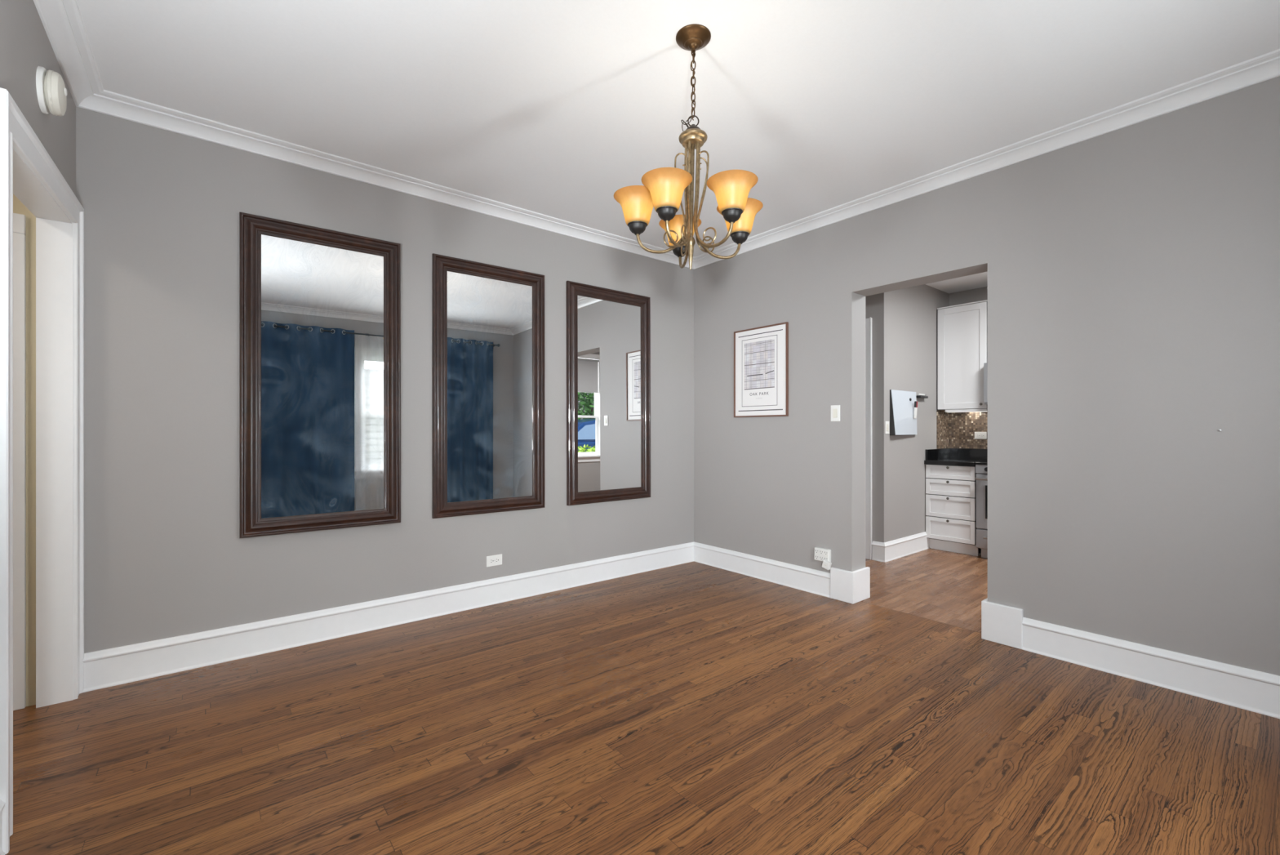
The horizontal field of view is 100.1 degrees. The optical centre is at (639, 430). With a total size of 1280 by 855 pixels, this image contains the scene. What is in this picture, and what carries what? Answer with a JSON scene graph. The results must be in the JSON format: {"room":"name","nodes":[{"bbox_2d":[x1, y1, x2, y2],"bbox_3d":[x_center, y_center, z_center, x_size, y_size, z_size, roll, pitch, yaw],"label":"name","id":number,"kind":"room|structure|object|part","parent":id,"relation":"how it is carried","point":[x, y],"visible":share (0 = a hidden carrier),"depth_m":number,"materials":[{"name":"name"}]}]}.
{"room":"dining room","nodes":[
{"label":"dining room","id":0,"kind":"room"},
{"bbox_2d":[13,193,35,706],"bbox_3d":[-3.394,-0.130,1.915,1.727,2.700,0.155,0,0,-39],"label":"wall","id":1,"kind":"structure","parent":0,"point":[19,207],"depth_m":2.38,"materials":[{"name":"yellow paint"}]},
{"bbox_2d":[13,213,26,710],"bbox_3d":[-2.998,0.138,2.089,0.800,2.165,0.072,0,0,-39],"label":"door","id":2,"kind":"structure","parent":1,"relation":"in","point":[19,220],"depth_m":2.34,"materials":[{"name":"white paint"}]},
{"bbox_2d":[0,0,75,195],"bbox_3d":[-1.239,-0.177,0.709,0.090,2.795,4.520,0,0,-39],"label":"wall","id":3,"kind":"structure","parent":0,"point":[25,46],"depth_m":1.88,"materials":[{"name":"grey paint"}]},
{"bbox_2d":[0,799,5,854],"bbox_3d":[-0.861,1.132,0.331,0.022,0.176,3.097,0,0,-39],"label":"baseboard","id":4,"kind":"structure","parent":3,"relation":"attached to","point":[2,803],"depth_m":1.53,"materials":[{"name":"white paint"}]},
{"bbox_2d":[0,87,84,853],"bbox_3d":[-2.221,0.092,2.019,0.028,2.256,1.239,0,0,-39],"label":"trim","id":5,"kind":"structure","parent":3,"relation":"attached to","point":[15,131],"depth_m":1.62,"materials":[{"name":"white paint"}]},
{"bbox_2d":[13,147,73,707],"bbox_3d":[-2.283,0.136,1.989,0.113,2.168,1.056,0,0,-39],"label":"trim","id":6,"kind":"structure","parent":3,"relation":"attached to","point":[54,228],"depth_m":2.39,"materials":[{"name":"white paint"}]},
{"bbox_2d":[35,66,66,115],"bbox_3d":[-2.175,-1.250,1.990,0.063,0.156,0.156,0,0,-39],"label":"smoke detector","id":7,"kind":"object","parent":3,"relation":"attached to","point":[51,91],"visible":1,"depth_m":1.95,"materials":[{"name":"white plastic"}]},
{"bbox_2d":[75,106,693,653],"bbox_3d":[-1.023,-0.177,3.866,4.213,2.795,0.120,0,0,-39],"label":"wall","id":8,"kind":"structure","parent":0,"point":[165,554],"depth_m":2.86,"materials":[{"name":"grey paint"}]},
{"bbox_2d":[239,211,400,537],"bbox_3d":[-1.818,-0.295,3.110,0.807,1.742,0.039,0,0,-37],"label":"wall mirror","id":9,"kind":"object","parent":8,"relation":"attached to","point":[320,308],"visible":1,"depth_m":3.09,"materials":[{"name":"brown wood"}]},
{"bbox_2d":[261,234,383,518],"bbox_3d":[-1.825,-0.295,3.119,0.621,1.556,0.007,0,0,-37],"label":"mirror glass","id":10,"kind":"object","parent":9,"relation":"attached to","point":[322,306],"depth_m":3.10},
{"bbox_2d":[82,542,693,692],"bbox_3d":[-1.044,1.132,3.757,4.003,0.176,0.022,0,0,-39],"label":"baseboard","id":11,"kind":"structure","parent":8,"relation":"attached to","point":[110,667],"depth_m":3.16,"materials":[{"name":"white paint"}]},
{"bbox_2d":[431,253,544,518],"bbox_3d":[-1.033,-0.289,3.750,0.809,1.730,0.038,0,0,-38],"label":"wall mirror","id":12,"kind":"object","parent":8,"relation":"attached to","point":[488,320],"visible":1,"depth_m":3.73,"materials":[{"name":"brown wood"}]},
{"bbox_2d":[447,271,532,502],"bbox_3d":[-1.040,-0.289,3.759,0.623,1.544,0.006,0,0,-38],"label":"mirror glass","id":13,"kind":"object","parent":12,"relation":"attached to","point":[490,321],"depth_m":3.74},
{"bbox_2d":[486,553,502,566],"bbox_3d":[-1.026,0.918,3.781,0.117,0.075,0.009,0,0,-39],"label":"wall outlet","id":14,"kind":"object","parent":8,"relation":"attached to","point":[492,560],"visible":1,"depth_m":3.78,"materials":[{"name":"white plastic"}]},
{"bbox_2d":[489,558,493,563],"bbox_3d":[-1.039,0.918,3.767,0.029,0.033,0.004,0,0,-39],"label":"receptacle","id":15,"kind":"object","parent":14,"relation":"attached to","point":[491,560],"depth_m":3.76,"materials":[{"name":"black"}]},
{"bbox_2d":[566,280,650,505],"bbox_3d":[-0.235,-0.286,4.391,0.827,1.732,0.038,0,0,-39],"label":"wall mirror","id":16,"kind":"object","parent":8,"relation":"attached to","point":[608,331],"visible":1,"depth_m":4.37,"materials":[{"name":"brown wood"}]},
{"bbox_2d":[577,295,640,492],"bbox_3d":[-0.242,-0.286,4.400,0.641,1.546,0.006,0,0,-39],"label":"mirror glass","id":17,"kind":"object","parent":16,"relation":"attached to","point":[609,328],"depth_m":4.38,"materials":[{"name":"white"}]},
{"bbox_2d":[4,547,1279,854],"bbox_3d":[0.589,1.250,2.565,8.740,0.060,5.150,0,0,-39],"label":"floor","id":18,"kind":"structure","parent":0,"point":[691,708],"depth_m":2.09,"materials":[{"name":"brown wood"}]},
{"bbox_2d":[925,464,981,555],"bbox_3d":[3.291,0.784,5.508,0.607,0.872,0.459,0,0,-39],"label":"base cabinet","id":19,"kind":"object","parent":18,"relation":"on","point":[950,490],"visible":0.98,"depth_m":5.33,"materials":[{"name":"white paint"}]},
{"bbox_3d":[3.084,0.992,5.339,0.019,0.220,0.453,0,0,-39],"label":"drawer","id":20,"kind":"part","parent":19,"relation":"part of","materials":[{"name":"white paint"}]},
{"bbox_3d":[3.084,0.766,5.339,0.019,0.217,0.453,0,0,-39],"label":"drawer","id":21,"kind":"part","parent":19,"relation":"part of","materials":[{"name":"white paint"}]},
{"bbox_3d":[3.084,0.573,5.339,0.019,0.157,0.453,0,0,-39],"label":"drawer","id":22,"kind":"part","parent":19,"relation":"part of","materials":[{"name":"white paint"}]},
{"bbox_3d":[3.084,0.419,5.339,0.019,0.135,0.453,0,0,-39],"label":"drawer","id":23,"kind":"part","parent":19,"relation":"part of","materials":[{"name":"white paint"}]},
{"bbox_2d":[924,448,987,466],"bbox_3d":[3.297,0.273,5.513,0.618,0.150,0.463,0,0,-39],"label":"countertop","id":24,"kind":"structure","parent":19,"relation":"on","point":[944,456],"depth_m":5.63,"materials":[{"name":"black stone"}]},
{"bbox_2d":[975,461,987,558],"bbox_3d":[3.661,0.763,5.009,0.659,0.914,0.762,0,0,-39],"label":"range","id":25,"kind":"object","parent":18,"relation":"on","point":[981,468],"visible":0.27,"depth_m":5.09,"materials":[{"name":"silver metal"}]},
{"bbox_3d":[3.419,0.458,4.833,0.061,0.026,0.692,0,0,-39],"label":"oven handle","id":26,"kind":"part","parent":25,"relation":"part of","materials":[{"name":"silver metal"}]},
{"bbox_2d":[975,461,987,464],"bbox_3d":[3.680,0.316,5.024,0.610,0.019,0.762,0,0,-39],"label":"cooktop","id":27,"kind":"object","parent":25,"relation":"in","point":[981,462],"depth_m":5.09,"materials":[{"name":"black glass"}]},
{"bbox_3d":[3.462,0.368,4.848,0.032,0.083,0.762,0,0,-39],"label":"control panel","id":28,"kind":"part","parent":25,"relation":"part of","materials":[{"name":"silver metal"}]},
{"bbox_3d":[3.462,1.032,4.848,0.030,0.175,0.754,0,0,-39],"label":"warming drawer","id":29,"kind":"part","parent":25,"relation":"part of","materials":[{"name":"silver metal"}]},
{"bbox_3d":[3.462,0.677,4.848,0.030,0.515,0.754,0,0,-39],"label":"oven door","id":30,"kind":"part","parent":25,"relation":"part of","materials":[{"name":"silver metal"}]},
{"bbox_3d":[3.261,0.675,5.072,0.006,0.330,0.010,0,0,-39],"label":"window trim","id":31,"kind":"part","parent":25,"relation":"part of","materials":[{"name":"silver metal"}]},
{"bbox_2d":[76,0,1279,257],"bbox_3d":[0.358,-1.650,2.076,4.313,0.150,4.640,0,0,-39],"label":"ceiling","id":32,"kind":"structure","parent":0,"point":[551,108],"depth_m":2.37,"materials":[{"name":"white paint"}]},
{"bbox_2d":[613,23,763,269],"bbox_3d":[0.218,-1.107,2.132,0.549,0.935,0.574,0,0,35],"label":"chandelier","id":33,"kind":"object","parent":32,"relation":"hanging from","point":[664,188],"visible":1,"depth_m":2.09,"materials":[{"name":"gold metal"}]},
{"bbox_3d":[-0.010,-0.867,2.119,0.189,0.116,0.189,0,0,-39],"label":"lamp shade","id":34,"kind":"part","parent":33,"relation":"part of","materials":[{"name":"orange glass"}]},
{"bbox_3d":[0.088,-0.926,2.133,0.212,0.449,0.013,0,0,-8],"label":"arm","id":35,"kind":"part","parent":33,"relation":"part of","materials":[{"name":"gold metal"}]},
{"bbox_3d":[0.099,-0.867,1.980,0.189,0.116,0.189,0,0,-39],"label":"lamp shade","id":36,"kind":"part","parent":33,"relation":"part of","materials":[{"name":"orange glass"}]},
{"bbox_3d":[0.147,-0.926,2.057,0.018,0.449,0.194,0,0,34],"label":"arm","id":37,"kind":"part","parent":33,"relation":"part of","materials":[{"name":"gold metal"}]},
{"bbox_3d":[0.179,-0.867,2.393,0.189,0.116,0.189,0,0,-39],"label":"lamp shade","id":38,"kind":"part","parent":33,"relation":"part of","materials":[{"name":"orange glass"}]},
{"bbox_3d":[0.191,-0.926,2.281,0.019,0.449,0.239,0,0,-8],"label":"arm","id":39,"kind":"part","parent":33,"relation":"part of","materials":[{"name":"gold metal"}]},
{"bbox_3d":[0.204,-0.892,2.150,0.034,0.505,0.034,0,0,-39],"label":"rod","id":40,"kind":"part","parent":33,"relation":"part of","materials":[{"name":"gold metal"}]},
{"bbox_3d":[0.214,-1.385,2.150,0.015,0.282,0.015,0,0,-39],"label":"cord","id":41,"kind":"part","parent":33,"relation":"part of","materials":[{"name":"gold metal"}]},
{"bbox_3d":[0.281,-0.926,2.066,0.018,0.449,0.199,0,0,-40],"label":"arm","id":42,"kind":"part","parent":33,"relation":"part of","materials":[{"name":"gold metal"}]},
{"bbox_3d":[0.319,-0.926,2.191,0.215,0.449,0.015,0,0,-21],"label":"arm","id":43,"kind":"part","parent":33,"relation":"part of","materials":[{"name":"gold metal"}]},
{"bbox_3d":[0.343,-0.867,1.997,0.189,0.116,0.189,0,0,-39],"label":"lamp shade","id":44,"kind":"part","parent":33,"relation":"part of","materials":[{"name":"orange glass"}]},
{"bbox_3d":[0.413,-0.867,2.226,0.189,0.116,0.189,0,0,-39],"label":"lamp shade","id":45,"kind":"part","parent":33,"relation":"part of","materials":[{"name":"orange glass"}]},
{"bbox_2d":[865,284,948,542],"bbox_3d":[2.318,-0.140,6.146,1.550,2.720,1.750,0,0,-39],"label":"wall","id":46,"kind":"structure","parent":0,"point":[904,321],"depth_m":5.21,"materials":[{"name":"grey paint"}]},
{"bbox_2d":[865,316,871,559],"bbox_3d":[1.889,0.077,5.421,0.028,2.285,0.940,0,0,-39],"label":"trim","id":47,"kind":"structure","parent":46,"relation":"attached to","point":[868,321],"depth_m":5.07,"materials":[{"name":"white paint"}]},
{"bbox_2d":[884,421,888,433],"bbox_3d":[2.311,-0.025,5.008,0.075,0.117,0.012,0,0,-39],"label":"light switch","id":48,"kind":"object","parent":46,"relation":"attached to","point":[886,423],"visible":1,"depth_m":5.00,"materials":[{"name":"white plastic"}]},
{"bbox_2d":[871,531,929,562],"bbox_3d":[2.634,1.132,5.330,1.062,0.176,0.128,0,0,-39],"label":"baseboard","id":49,"kind":"structure","parent":46,"relation":"attached to","point":[891,550],"depth_m":5.13,"materials":[{"name":"white paint"}]},
{"bbox_2d":[889,389,917,435],"bbox_3d":[2.568,-0.166,5.188,0.515,0.430,0.056,0,0,-39],"label":"whiteboard","id":50,"kind":"object","parent":46,"relation":"attached to","point":[902,421],"visible":0.96,"depth_m":5.14,"materials":[{"name":"grey plastic"}]},
{"bbox_2d":[913,400,916,417],"bbox_3d":[2.711,-0.201,5.288,0.019,0.171,0.029,0,0,-39],"label":"marker","id":51,"kind":"object","parent":50,"relation":"attached to","point":[915,402],"visible":1,"depth_m":5.28,"materials":[{"name":"white plastic"}]},
{"bbox_2d":[915,400,917,418],"bbox_3d":[2.734,-0.201,5.308,0.019,0.171,0.029,0,0,-39],"label":"marker","id":52,"kind":"object","parent":50,"relation":"attached to","point":[917,401],"visible":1,"depth_m":5.30,"materials":[{"name":"white plastic"}]},
{"bbox_2d":[915,395,928,398],"bbox_3d":[2.854,-0.336,5.426,0.170,0.022,0.045,0,0,-39],"label":"holder","id":53,"kind":"object","parent":46,"relation":"attached to","point":[917,396],"visible":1,"depth_m":5.39,"materials":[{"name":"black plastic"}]},
{"bbox_2d":[925,271,987,293],"bbox_3d":[2.938,-1.550,4.463,2.700,0.100,5.150,0,0,-39],"label":"ceiling","id":54,"kind":"structure","parent":0,"point":[977,280],"depth_m":5.50,"materials":[{"name":"white paint"}]},
{"bbox_2d":[948,286,987,448],"bbox_3d":[4.507,-0.140,4.605,0.120,2.720,3.400,0,0,-39],"label":"wall","id":55,"kind":"structure","parent":0,"point":[980,294],"depth_m":5.74,"materials":[{"name":"grey paint"}]},
{"bbox_2d":[936,409,987,448],"bbox_3d":[3.773,-0.008,5.168,0.314,0.408,1.600,0,0,-39],"label":"tile backsplash","id":56,"kind":"structure","parent":55,"relation":"attached to","point":[953,429],"depth_m":5.75,"materials":[{"name":"brown tile"}]},
{"bbox_2d":[974,431,986,439],"bbox_3d":[3.578,0.055,5.634,0.009,0.075,0.117,0,0,-39],"label":"wall outlet","id":57,"kind":"object","parent":56,"relation":"attached to","point":[978,435],"visible":1,"depth_m":5.63,"materials":[{"name":"white plastic"}]},
{"bbox_2d":[936,299,987,411],"bbox_3d":[3.405,-0.742,5.595,0.343,1.100,0.469,0,0,-39],"label":"upper cabinet","id":58,"kind":"object","parent":55,"relation":"attached to","point":[962,330],"visible":0.96,"depth_m":5.51,"materials":[{"name":"white paint"}]},
{"bbox_3d":[3.415,-1.286,5.601,0.320,0.012,0.466,0,0,-39],"label":"cornice","id":59,"kind":"part","parent":58,"relation":"part of","materials":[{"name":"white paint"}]},
{"bbox_2d":[944,408,987,412],"bbox_3d":[3.402,-0.202,5.576,0.100,0.024,0.400,0,0,-39],"label":"light","id":60,"kind":"object","parent":58,"relation":"attached to","point":[987,409],"visible":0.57,"depth_m":5.60,"materials":[{"name":"white paint"}]},
{"bbox_3d":[3.328,-0.203,5.480,0.016,0.022,0.384,0,0,-39],"label":"light rail","id":61,"kind":"part","parent":58,"relation":"part of","materials":[{"name":"white paint"}]},
{"bbox_3d":[3.794,-0.972,5.114,0.343,0.616,0.762,0,0,-39],"label":"upper cabinet","id":62,"kind":"object","parent":55,"relation":"attached to","visible":0},
{"bbox_2d":[983,362,987,404],"bbox_3d":[3.753,-0.455,5.081,0.445,0.410,0.762,0,0,-39],"label":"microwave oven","id":63,"kind":"object","parent":62,"relation":"attached to","point":[985,364],"visible":0.13,"depth_m":5.25,"materials":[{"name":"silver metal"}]},
{"bbox_2d":[693,75,1279,675],"bbox_3d":[2.000,-0.177,3.325,0.190,2.795,4.520,0,0,-39],"label":"wall","id":64,"kind":"structure","parent":0,"point":[1133,270],"depth_m":2.79,"materials":[{"name":"grey paint"}]},
{"bbox_2d":[33,0,1279,269],"bbox_3d":[0.304,-1.540,2.071,4.023,0.070,4.340,0,0,-39],"label":"trim","id":65,"kind":"structure","parent":64,"relation":"attached to","point":[62,21],"depth_m":2.87,"materials":[{"name":"white paint"}]},
{"bbox_2d":[733,321,788,417],"bbox_3d":[0.986,-0.478,4.412,0.022,0.737,0.545,0,0,-39],"label":"framed print","id":66,"kind":"object","parent":64,"relation":"attached to","point":[761,353],"visible":1,"depth_m":4.39,"materials":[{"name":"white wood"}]},
{"bbox_2d":[693,541,830,597],"bbox_3d":[0.945,1.132,4.462,0.022,0.176,1.425,0,0,-39],"label":"baseboard","id":67,"kind":"structure","parent":64,"relation":"attached to","point":[799,577],"depth_m":4.36,"materials":[{"name":"white paint"}]},
{"bbox_2d":[813,546,831,561],"bbox_3d":[1.346,0.918,3.957,0.032,0.094,0.124,0,0,-39],"label":"adapter","id":68,"kind":"object","parent":64,"relation":"attached to","point":[820,553],"visible":0.98,"depth_m":3.94,"materials":[{"name":"white plastic"}]},
{"bbox_2d":[822,560,831,569],"bbox_3d":[1.354,0.977,3.891,0.036,0.066,0.066,0,0,-39],"label":"charger","id":69,"kind":"object","parent":68,"relation":"attached to","point":[826,564],"visible":1,"depth_m":3.88,"materials":[{"name":"white plastic"}]},
{"bbox_2d":[831,404,839,421],"bbox_3d":[1.415,-0.123,3.888,0.012,0.117,0.075,0,0,-39],"label":"light switch","id":70,"kind":"object","parent":64,"relation":"attached to","point":[835,409],"visible":1,"depth_m":3.88,"materials":[{"name":"white plastic"}]},
{"bbox_2d":[830,566,870,604],"bbox_3d":[1.529,1.109,3.903,0.236,0.222,0.179,0,0,-39],"label":"trim","id":71,"kind":"structure","parent":64,"relation":"attached to","point":[853,587],"depth_m":3.83,"materials":[{"name":"white paint"}]},
{"bbox_2d":[981,597,1023,648],"bbox_3d":[2.151,1.109,3.133,0.236,0.222,0.202,0,0,-39],"label":"trim","id":72,"kind":"structure","parent":64,"relation":"attached to","point":[1002,624],"depth_m":3.06,"materials":[{"name":"white paint"}]},
{"bbox_2d":[1022,617,1279,718],"bbox_3d":[2.679,1.132,2.315,0.022,0.176,1.735,0,0,-39],"label":"baseboard","id":73,"kind":"structure","parent":64,"relation":"attached to","point":[1245,688],"depth_m":2.56,"materials":[{"name":"white paint"}]}
]}

